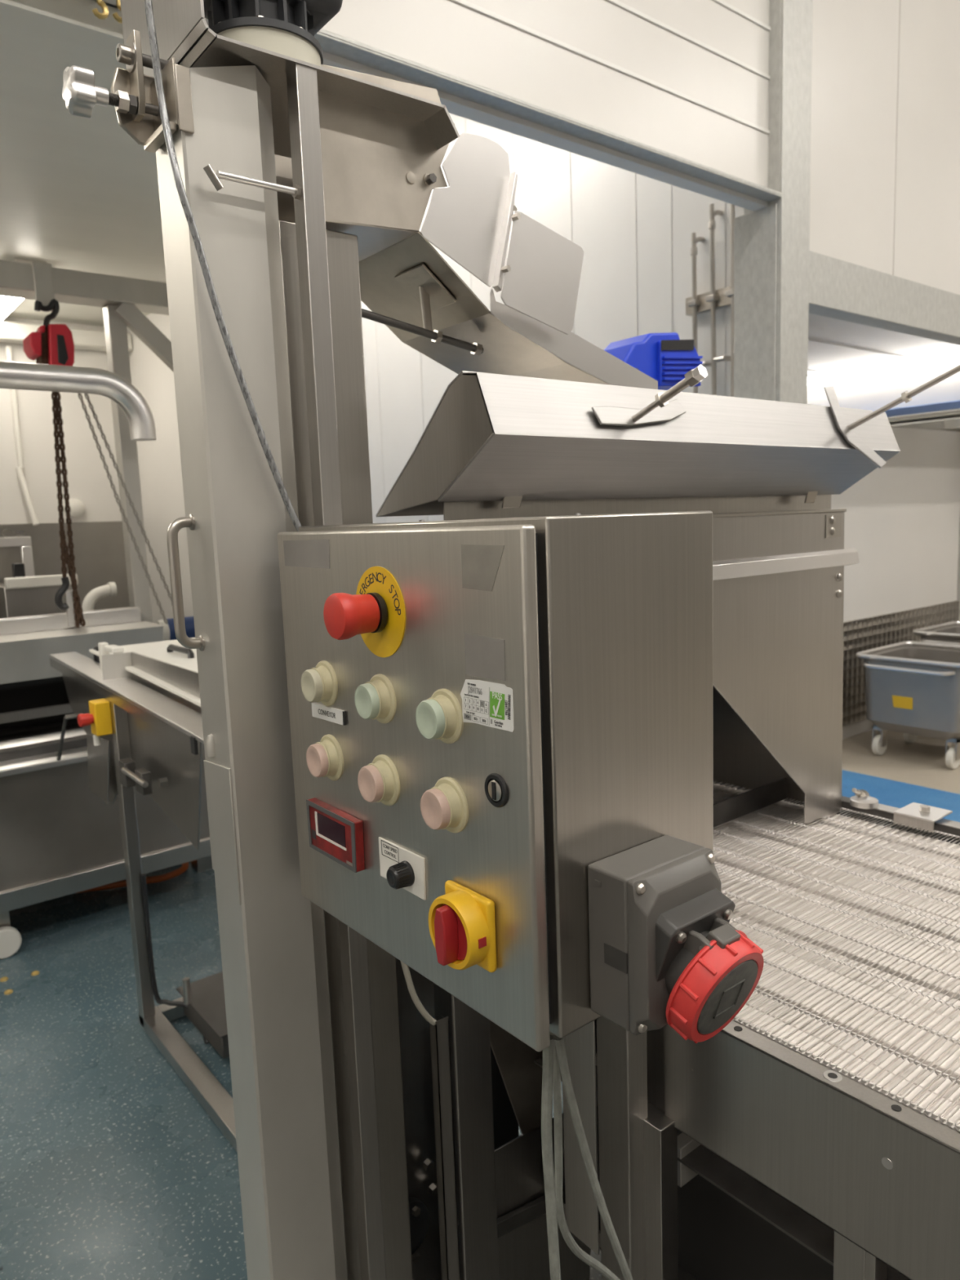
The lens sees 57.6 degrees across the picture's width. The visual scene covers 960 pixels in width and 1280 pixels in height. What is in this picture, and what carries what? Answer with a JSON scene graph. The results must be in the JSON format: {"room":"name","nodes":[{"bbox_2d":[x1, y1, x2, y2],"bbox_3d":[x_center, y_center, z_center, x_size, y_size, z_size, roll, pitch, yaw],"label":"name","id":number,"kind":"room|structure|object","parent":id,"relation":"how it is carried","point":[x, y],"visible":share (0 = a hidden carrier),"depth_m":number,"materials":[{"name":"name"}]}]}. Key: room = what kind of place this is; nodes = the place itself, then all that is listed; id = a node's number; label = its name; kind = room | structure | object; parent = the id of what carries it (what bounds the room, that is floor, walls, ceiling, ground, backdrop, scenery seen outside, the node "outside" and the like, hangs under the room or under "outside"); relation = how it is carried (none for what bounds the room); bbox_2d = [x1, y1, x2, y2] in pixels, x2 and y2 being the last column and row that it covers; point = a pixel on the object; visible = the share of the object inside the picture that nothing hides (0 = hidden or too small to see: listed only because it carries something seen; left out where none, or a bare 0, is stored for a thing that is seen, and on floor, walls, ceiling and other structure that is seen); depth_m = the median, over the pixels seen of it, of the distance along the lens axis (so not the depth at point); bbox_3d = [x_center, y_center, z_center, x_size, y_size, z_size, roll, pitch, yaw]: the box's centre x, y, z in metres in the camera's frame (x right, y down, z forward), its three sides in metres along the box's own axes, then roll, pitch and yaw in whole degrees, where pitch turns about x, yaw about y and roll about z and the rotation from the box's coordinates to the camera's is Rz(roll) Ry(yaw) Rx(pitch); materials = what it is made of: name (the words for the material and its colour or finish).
{"room":"factory floor","nodes":[
{"label":"factory floor","id":0,"kind":"room"},
{"bbox_2d":[0,0,121,524],"bbox_3d":[-3.893,-1.304,3.234,5.200,5.000,0.100,-8,10,-38],"label":"wall","id":1,"kind":"structure","parent":0,"point":[89,483],"depth_m":4.55,"materials":[{"name":"white paint"}]},
{"bbox_2d":[4,346,24,468],"bbox_3d":[-2.340,-1.168,4.394,0.027,0.596,0.028,-8,10,-38],"label":"conduit","id":2,"kind":"object","parent":1,"relation":"attached to","point":[8,348],"visible":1,"depth_m":4.39,"materials":[{"name":"white plastic"}]},
{"bbox_2d":[0,536,35,582],"bbox_3d":[-2.772,-0.187,4.144,1.215,0.559,0.040,-8,10,-38],"label":"hatch","id":3,"kind":"object","parent":1,"relation":"attached to","point":[18,549],"visible":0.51,"depth_m":4.44,"materials":[{"name":"silver metal"}]},
{"bbox_2d":[15,466,39,525],"bbox_3d":[-2.295,-0.729,4.428,0.103,0.296,0.027,1,8,20],"label":"stick","id":4,"kind":"object","parent":1,"relation":"attached to","point":[19,469],"visible":1,"depth_m":4.42,"materials":[{"name":"white plastic"}]},
{"bbox_2d":[0,520,129,610],"bbox_3d":[-3.845,0.380,3.377,5.070,1.524,0.015,-8,10,-38],"label":"cladding","id":5,"kind":"object","parent":1,"relation":"attached to","point":[99,549],"depth_m":4.68,"materials":[{"name":"silver metal"}]},
{"bbox_2d":[0,320,133,351],"bbox_3d":[-3.870,-1.305,3.124,5.100,0.090,0.100,-8,10,-38],"label":"rail","id":6,"kind":"object","parent":1,"relation":"attached to","point":[11,332],"visible":0.55,"depth_m":4.47,"materials":[{"name":"white plastic"}]},
{"bbox_2d":[63,498,84,517],"bbox_3d":[-2.141,-0.697,4.614,0.100,0.100,0.045,-8,10,-38],"label":"air vent","id":7,"kind":"object","parent":1,"relation":"in","point":[77,506],"visible":0.82,"depth_m":4.60,"materials":[{"name":"white plastic"}]},
{"bbox_2d":[0,0,166,328],"bbox_3d":[-3.009,-1.305,2.032,5.100,0.060,2.870,-8,10,-38],"label":"ceiling","id":8,"kind":"structure","parent":0,"point":[78,193],"depth_m":2.61,"materials":[{"name":"white paint"}]},
{"bbox_2d":[0,295,23,322],"bbox_3d":[-2.163,-1.527,3.933,0.090,0.075,0.508,-8,10,-38],"label":"ceiling light","id":9,"kind":"object","parent":8,"relation":"attached to","point":[8,304],"depth_m":3.86,"materials":[{"name":"white plastic"}]},
{"bbox_2d":[0,295,23,322],"bbox_3d":[-2.134,-1.501,3.920,0.080,0.025,1.070,-8,10,-38],"label":"diffuser","id":10,"kind":"object","parent":9,"relation":"attached to","point":[7,304],"depth_m":3.86,"materials":[{"name":"white plastic"}]},
{"bbox_2d":[12,257,46,264],"bbox_3d":[-1.690,-1.454,3.269,0.108,0.075,0.051,-8,10,-38],"label":"ceiling light","id":11,"kind":"object","parent":8,"relation":"attached to","point":[20,260],"depth_m":3.47,"materials":[{"name":"white plastic"}]},
{"bbox_2d":[104,2,193,623],"bbox_3d":[-1.201,-1.499,3.929,0.100,5.000,2.150,-8,10,-38],"label":"wall","id":12,"kind":"structure","parent":0,"point":[159,460],"depth_m":4.53,"materials":[{"name":"white paint"}]},
{"bbox_2d":[0,728,959,1279],"bbox_3d":[0.642,1.019,3.842,12.500,0.100,13.000,-8,10,-38],"label":"floor","id":13,"kind":"structure","parent":0,"point":[112,1168],"depth_m":2.37,"materials":[{"name":"teal plastic"}]},
{"bbox_2d":[0,976,8,982],"bbox_3d":[-1.636,1.163,3.000,0.027,0.010,0.027,-8,10,-38],"label":"scrap","id":14,"kind":"object","parent":13,"relation":"on","point":[5,978],"visible":1,"depth_m":2.99,"materials":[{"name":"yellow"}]},
{"bbox_2d":[4,989,13,995],"bbox_3d":[-1.573,1.172,2.915,0.027,0.010,0.027,-8,10,-38],"label":"scrap","id":15,"kind":"object","parent":13,"relation":"on","point":[8,991],"visible":1,"depth_m":2.91,"materials":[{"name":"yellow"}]},
{"bbox_2d":[31,970,39,976],"bbox_3d":[-1.545,1.155,3.033,0.027,0.010,0.027,-8,10,-38],"label":"scrap","id":16,"kind":"object","parent":13,"relation":"on","point":[34,973],"visible":1,"depth_m":3.03,"materials":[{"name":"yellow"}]},
{"bbox_2d":[0,563,116,618],"bbox_3d":[-2.005,0.318,4.194,0.448,1.389,0.533,-8,10,-38],"label":"hopper","id":17,"kind":"object","parent":13,"relation":"on","point":[20,595],"visible":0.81,"depth_m":3.92,"materials":[{"name":"silver metal"}]},
{"bbox_2d":[0,360,156,440],"bbox_3d":[-1.506,0.145,2.860,1.020,2.055,0.084,-8,10,-38],"label":"pipe","id":18,"kind":"object","parent":13,"relation":"on","point":[13,375],"visible":1,"depth_m":2.88,"materials":[{"name":"silver metal"}]},
{"bbox_2d":[0,606,211,959],"bbox_3d":[-2.387,0.583,3.019,2.660,1.210,0.825,-8,10,-38],"label":"machine","id":19,"kind":"object","parent":13,"relation":"on","point":[59,837],"visible":0.52,"depth_m":3.24,"materials":[{"name":"silver metal"}]},
{"bbox_2d":[64,590,75,626],"bbox_3d":[-1.564,-0.121,3.336,0.028,0.138,0.023,-8,10,-38],"label":"lifting lug","id":20,"kind":"object","parent":19,"relation":"attached to","point":[68,597],"visible":0.93,"depth_m":3.33,"materials":[{"name":"silver metal"}]},
{"bbox_2d":[0,259,173,622],"bbox_3d":[-1.989,-0.584,3.033,2.360,1.497,0.138,-8,10,-38],"label":"gantry","id":21,"kind":"object","parent":19,"relation":"on","point":[123,300],"visible":0.57,"depth_m":3.43,"materials":[{"name":"silver metal"}]},
{"bbox_2d":[22,298,172,627],"bbox_3d":[-1.457,-0.657,3.378,0.452,1.233,0.126,-8,10,-38],"label":"chain hoist","id":22,"kind":"object","parent":21,"relation":"hanging from","point":[51,344],"visible":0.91,"depth_m":3.26,"materials":[{"name":"black metal"}]},
{"bbox_2d":[75,862,188,893],"bbox_3d":[-1.658,1.037,3.824,0.730,0.027,0.268,-4,8,-16],"label":"hose","id":23,"kind":"object","parent":13,"relation":"on","point":[184,868],"visible":0.39,"depth_m":3.76,"materials":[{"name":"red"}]},
{"bbox_2d":[49,637,237,1152],"bbox_3d":[-0.812,0.593,2.652,0.627,1.172,1.652,-8,10,-38],"label":"conveyor","id":24,"kind":"object","parent":13,"relation":"on","point":[140,714],"visible":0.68,"depth_m":2.51,"materials":[{"name":"silver metal"}]},
{"bbox_2d":[97,642,124,669],"bbox_3d":[-1.155,0.053,2.740,0.043,0.084,0.126,-8,10,-38],"label":"scraper","id":25,"kind":"object","parent":24,"relation":"on","point":[104,648],"visible":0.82,"depth_m":2.75,"materials":[{"name":"white plastic"}]},
{"bbox_2d":[155,616,212,872],"bbox_3d":[-1.282,0.466,3.847,0.180,1.137,0.110,-8,10,-38],"label":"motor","id":26,"kind":"object","parent":13,"relation":"on","point":[205,864],"visible":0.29,"depth_m":3.76,"materials":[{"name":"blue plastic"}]},
{"bbox_2d":[143,57,346,1279],"bbox_3d":[-0.276,0.356,1.117,0.149,2.015,0.089,-8,10,-38],"label":"column","id":27,"kind":"structure","parent":13,"relation":"on","point":[272,936],"depth_m":1.04,"materials":[{"name":"silver metal"}]},
{"bbox_2d":[62,29,168,145],"bbox_3d":[-0.390,-0.606,0.951,0.118,0.106,0.045,-8,10,-38],"label":"handle","id":28,"kind":"object","parent":27,"relation":"attached to","point":[131,96],"visible":0.96,"depth_m":0.95,"materials":[{"name":"silver metal"}]},
{"bbox_2d":[143,0,302,531],"bbox_3d":[-0.272,-0.424,0.965,0.145,0.650,0.029,-6,9,-27],"label":"steel cable","id":29,"kind":"object","parent":27,"relation":"attached to","point":[148,3],"visible":0.9,"depth_m":0.94,"materials":[{"name":"silver metal"}]},
{"bbox_2d":[120,0,459,158],"bbox_3d":[-0.236,-0.749,1.095,0.337,0.230,0.240,-8,10,-38],"label":"bracket","id":30,"kind":"object","parent":27,"relation":"attached to","point":[272,36],"visible":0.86,"depth_m":0.99,"materials":[{"name":"silver metal"}]},
{"bbox_2d":[203,62,386,1279],"bbox_3d":[-0.211,0.353,1.097,0.140,2.021,0.025,-8,10,-38],"label":"vertical post","id":31,"kind":"object","parent":13,"relation":"on","point":[307,191],"visible":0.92,"depth_m":1.04,"materials":[{"name":"silver metal"}]},
{"bbox_2d":[277,511,764,1051],"bbox_3d":[0.017,0.102,0.881,0.292,0.450,0.548,-8,10,-38],"label":"control panel","id":32,"kind":"object","parent":31,"relation":"attached to","point":[502,734],"visible":1,"depth_m":0.76,"materials":[{"name":"silver metal"}]},
{"bbox_2d":[541,1034,560,1279],"bbox_3d":[0.068,0.520,0.831,0.018,0.306,0.010,-8,10,-38],"label":"power cable","id":33,"kind":"object","parent":32,"relation":"hanging from","point":[548,1053],"visible":0.96,"depth_m":0.82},
{"bbox_2d":[551,1035,620,1279],"bbox_3d":[0.121,0.558,0.909,0.115,0.357,0.008,-8,10,-38],"label":"power cable","id":34,"kind":"object","parent":32,"relation":"hanging from","point":[575,1248],"visible":0.87,"depth_m":0.87,"materials":[{"name":"grey rubber"}]},
{"bbox_2d":[554,1035,632,1279],"bbox_3d":[0.121,0.540,0.857,0.118,0.371,0.008,-8,10,-38],"label":"power cable","id":35,"kind":"object","parent":32,"relation":"hanging from","point":[559,1042],"visible":0.98,"depth_m":0.83,"materials":[{"name":"grey rubber"}]},
{"bbox_2d":[587,835,764,1043],"bbox_3d":[0.172,0.263,0.746,0.108,0.145,0.119,-8,10,-38],"label":"socket","id":36,"kind":"object","parent":32,"relation":"attached to","point":[664,948],"depth_m":0.72,"materials":[{"name":"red plastic"}]},
{"bbox_2d":[279,220,413,1279],"bbox_3d":[-0.213,0.409,1.263,0.112,1.866,0.160,-8,10,-38],"label":"steel post","id":37,"kind":"object","parent":13,"relation":"on","point":[343,260],"depth_m":1.17,"materials":[{"name":"silver metal"}]},
{"bbox_2d":[274,63,657,389],"bbox_3d":[-0.016,-0.553,1.321,0.629,0.387,0.254,-8,10,-38],"label":"chute","id":38,"kind":"object","parent":37,"relation":"attached to","point":[381,168],"visible":0.85,"depth_m":1.22,"materials":[{"name":"silver metal"}]},
{"bbox_2d":[395,958,648,1279],"bbox_3d":[0.050,0.713,1.413,0.409,1.395,0.591,-8,10,-38],"label":"steel frame","id":39,"kind":"object","parent":13,"relation":"on","point":[477,1210],"visible":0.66,"depth_m":1.33,"materials":[{"name":"silver metal"}]},
{"bbox_2d":[400,960,436,1025],"bbox_3d":[-0.083,0.484,1.210,0.014,0.139,0.065,5,10,42],"label":"cable","id":40,"kind":"object","parent":39,"relation":"attached to","point":[424,1012],"visible":0.84,"depth_m":1.20,"materials":[{"name":"beige plastic"}]},
{"bbox_2d":[490,779,959,1279],"bbox_3d":[0.659,0.840,1.436,1.027,0.902,1.971,-8,10,-38],"label":"conveyor","id":41,"kind":"object","parent":13,"relation":"on","point":[815,1135],"visible":0.48,"depth_m":1.17,"materials":[{"name":"silver metal"}]},
{"bbox_2d":[442,494,859,827],"bbox_3d":[0.173,0.063,1.790,1.058,0.684,0.686,-8,10,-38],"label":"machine housing","id":42,"kind":"object","parent":41,"relation":"on","point":[779,562],"visible":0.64,"depth_m":1.71,"materials":[{"name":"silver metal"}]},
{"bbox_2d":[603,332,702,390],"bbox_3d":[0.391,-0.510,2.082,0.262,0.424,0.150,-8,10,-38],"label":"motor","id":43,"kind":"object","parent":42,"relation":"on","point":[665,357],"visible":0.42,"depth_m":2.01,"materials":[{"name":"blue paint"}]},
{"bbox_2d":[375,364,959,516],"bbox_3d":[0.394,-0.331,1.382,1.010,0.231,0.503,-8,10,-38],"label":"hood","id":44,"kind":"object","parent":42,"relation":"on","point":[512,440],"visible":0.97,"depth_m":1.25,"materials":[{"name":"silver metal"}]},
{"bbox_2d":[596,1105,833,1279],"bbox_3d":[0.594,0.942,1.060,0.020,0.195,1.350,-8,10,-38],"label":"frame","id":45,"kind":"object","parent":41,"relation":"on","point":[720,1237],"depth_m":1.31,"materials":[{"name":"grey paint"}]},
{"bbox_2d":[533,1055,910,1279],"bbox_3d":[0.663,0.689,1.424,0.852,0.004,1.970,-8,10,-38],"label":"frame","id":46,"kind":"object","parent":41,"relation":"on","point":[811,1233],"depth_m":1.15,"materials":[{"name":"metal"}]},
{"bbox_2d":[822,1070,842,1081],"bbox_3d":[0.406,0.501,1.004,0.021,0.001,0.021,-8,10,-38],"label":"washer","id":47,"kind":"object","parent":41,"relation":"in","point":[828,1075],"depth_m":1.00,"materials":[{"name":"silver metal"}]},
{"bbox_2d":[733,0,812,404],"bbox_3d":[1.182,-1.529,3.498,0.251,5.000,0.210,-8,10,-38],"label":"steel post","id":48,"kind":"object","parent":13,"relation":"on","point":[771,242],"visible":0.44,"depth_m":3.40,"materials":[{"name":"grey metal"}]},
{"bbox_2d":[314,28,782,201],"bbox_3d":[-0.572,-1.451,2.026,4.328,0.016,0.100,-8,10,-38],"label":"steel beam","id":49,"kind":"structure","parent":48,"relation":"attached to","point":[332,43],"depth_m":2.54,"materials":[{"name":"grey metal"}]},
{"bbox_2d":[92,0,108,19],"bbox_3d":[-0.806,-1.363,1.847,0.035,0.093,0.012,-8,10,-38],"label":"brass hook","id":50,"kind":"object","parent":49,"relation":"attached to","point":[104,15],"visible":1,"depth_m":1.85,"materials":[{"name":"brown metal"}]},
{"bbox_2d":[112,0,122,23],"bbox_3d":[-0.773,-1.370,1.872,0.035,0.088,0.012,-8,10,-38],"label":"brass hook","id":51,"kind":"object","parent":49,"relation":"attached to","point":[116,16],"visible":0.52,"depth_m":1.87,"materials":[{"name":"brown metal"}]},
{"bbox_2d":[808,250,959,345],"bbox_3d":[3.454,-1.763,5.230,5.577,0.200,0.100,-8,10,-38],"label":"steel beam","id":52,"kind":"structure","parent":48,"relation":"attached to","point":[841,290],"depth_m":3.84,"materials":[{"name":"grey metal"}]},
{"bbox_2d":[856,641,959,768],"bbox_3d":[2.690,0.385,5.222,0.735,0.633,0.662,-8,10,-38],"label":"trolley","id":53,"kind":"object","parent":13,"relation":"on","point":[913,688],"visible":1,"depth_m":5.07,"materials":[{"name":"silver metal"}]},
{"bbox_2d":[912,621,959,644],"bbox_3d":[3.269,0.271,5.702,0.735,0.688,0.662,-8,10,-38],"label":"trolley","id":54,"kind":"object","parent":13,"relation":"on","point":[948,633],"visible":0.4,"depth_m":5.66,"materials":[{"name":"silver metal"}]},
{"bbox_2d":[102,0,959,294],"bbox_3d":[0.759,-2.670,3.018,12.500,2.580,0.060,-8,10,-38],"label":"wall","id":55,"kind":"structure","parent":0,"point":[449,37],"depth_m":3.20,"materials":[{"name":"white metal"}]},
{"bbox_2d":[450,0,770,134],"bbox_3d":[-1.461,-1.746,1.289,6.700,0.376,0.006,-8,10,-38],"label":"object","id":56,"kind":"structure","parent":55,"relation":"attached to","point":[463,2],"depth_m":2.91,"materials":[{"name":"white metal"}]},
{"bbox_2d":[892,0,901,275],"bbox_3d":[1.846,-2.861,3.830,0.008,2.500,0.004,-8,10,-38],"label":"trim","id":57,"kind":"structure","parent":55,"relation":"attached to","point":[900,17],"depth_m":3.91,"materials":[{"name":"white"}]},
{"bbox_2d":[360,113,743,523],"bbox_3d":[-0.124,-2.004,7.348,0.100,5.000,6.100,-8,10,-38],"label":"wall","id":58,"kind":"structure","parent":0,"point":[602,194],"depth_m":5.99,"materials":[{"name":"white paint"}]},
{"bbox_2d":[374,118,725,522],"bbox_3d":[0.266,-1.941,6.780,0.004,5.000,3.892,-8,10,-38],"label":"trim","id":59,"kind":"structure","parent":58,"relation":"attached to","point":[670,185],"depth_m":5.69,"materials":[{"name":"white metal"}]},
{"bbox_2d":[690,232,711,393],"bbox_3d":[1.355,-1.850,5.333,0.096,1.223,0.115,-5,8,-22],"label":"pipe","id":60,"kind":"object","parent":58,"relation":"attached to","point":[695,240],"visible":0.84,"depth_m":5.31,"materials":[{"name":"silver metal"}]},
{"bbox_2d":[685,286,733,315],"bbox_3d":[1.420,-2.042,5.220,0.100,0.100,0.472,-8,10,-38],"label":"bracket","id":61,"kind":"object","parent":58,"relation":"attached to","point":[722,297],"visible":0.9,"depth_m":5.26,"materials":[{"name":"silver metal"}]},
{"bbox_2d":[708,203,730,395],"bbox_3d":[1.437,-1.893,5.221,0.097,1.368,0.122,-5,8,-23],"label":"pipe","id":62,"kind":"object","parent":58,"relation":"attached to","point":[713,213],"visible":0.94,"depth_m":5.21,"materials":[{"name":"silver metal"}]},
{"bbox_2d":[729,203,735,396],"bbox_3d":[1.498,-2.657,5.008,0.072,2.971,0.134,-8,10,-38],"label":"pipe","id":63,"kind":"object","parent":58,"relation":"attached to","point":[732,207],"visible":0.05,"depth_m":5.10,"materials":[{"name":"silver metal"}]},
{"bbox_2d":[807,312,959,375],"bbox_3d":[1.987,-2.112,6.601,2.300,0.060,3.880,-8,10,-38],"label":"ceiling","id":64,"kind":"structure","parent":0,"point":[822,357],"depth_m":6.05,"materials":[{"name":"white paint"}]},
{"bbox_2d":[807,350,959,385],"bbox_3d":[2.721,-2.179,7.364,0.100,0.068,3.400,-8,10,-38],"label":"ceiling light","id":65,"kind":"object","parent":64,"relation":"attached to","point":[950,357],"visible":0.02,"depth_m":6.78,"materials":[{"name":"white plastic"}]},
{"bbox_2d":[807,361,959,621],"bbox_3d":[2.971,-0.960,7.514,0.100,2.660,3.880,-8,10,-38],"label":"wall","id":66,"kind":"structure","parent":0,"point":[871,393],"depth_m":6.87,"materials":[{"name":"white paint"}]},
{"bbox_2d":[807,338,913,373],"bbox_3d":[2.062,-2.072,6.530,2.280,0.006,2.810,-8,10,-38],"label":"trim","id":67,"kind":"structure","parent":66,"relation":"attached to","point":[808,339],"depth_m":6.16,"materials":[{"name":"white metal"}]},
{"bbox_2d":[873,400,959,431],"bbox_3d":[2.838,-1.753,7.310,0.180,0.203,3.700,-8,10,-38],"label":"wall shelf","id":68,"kind":"object","parent":66,"relation":"attached to","point":[946,409],"visible":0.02,"depth_m":6.56,"materials":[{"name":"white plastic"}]},
{"bbox_2d":[831,426,959,739],"bbox_3d":[2.701,-0.411,5.926,2.200,2.020,0.100,-8,10,-38],"label":"wall","id":69,"kind":"structure","parent":0,"point":[901,519],"depth_m":5.99,"materials":[{"name":"white paint"}]},
{"bbox_2d":[842,600,959,725],"bbox_3d":[2.721,0.166,5.926,2.300,0.675,0.020,-8,10,-38],"label":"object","id":70,"kind":"object","parent":69,"relation":"attached to","point":[863,634],"visible":0.21,"depth_m":5.80,"materials":[{"name":"silver metal"}]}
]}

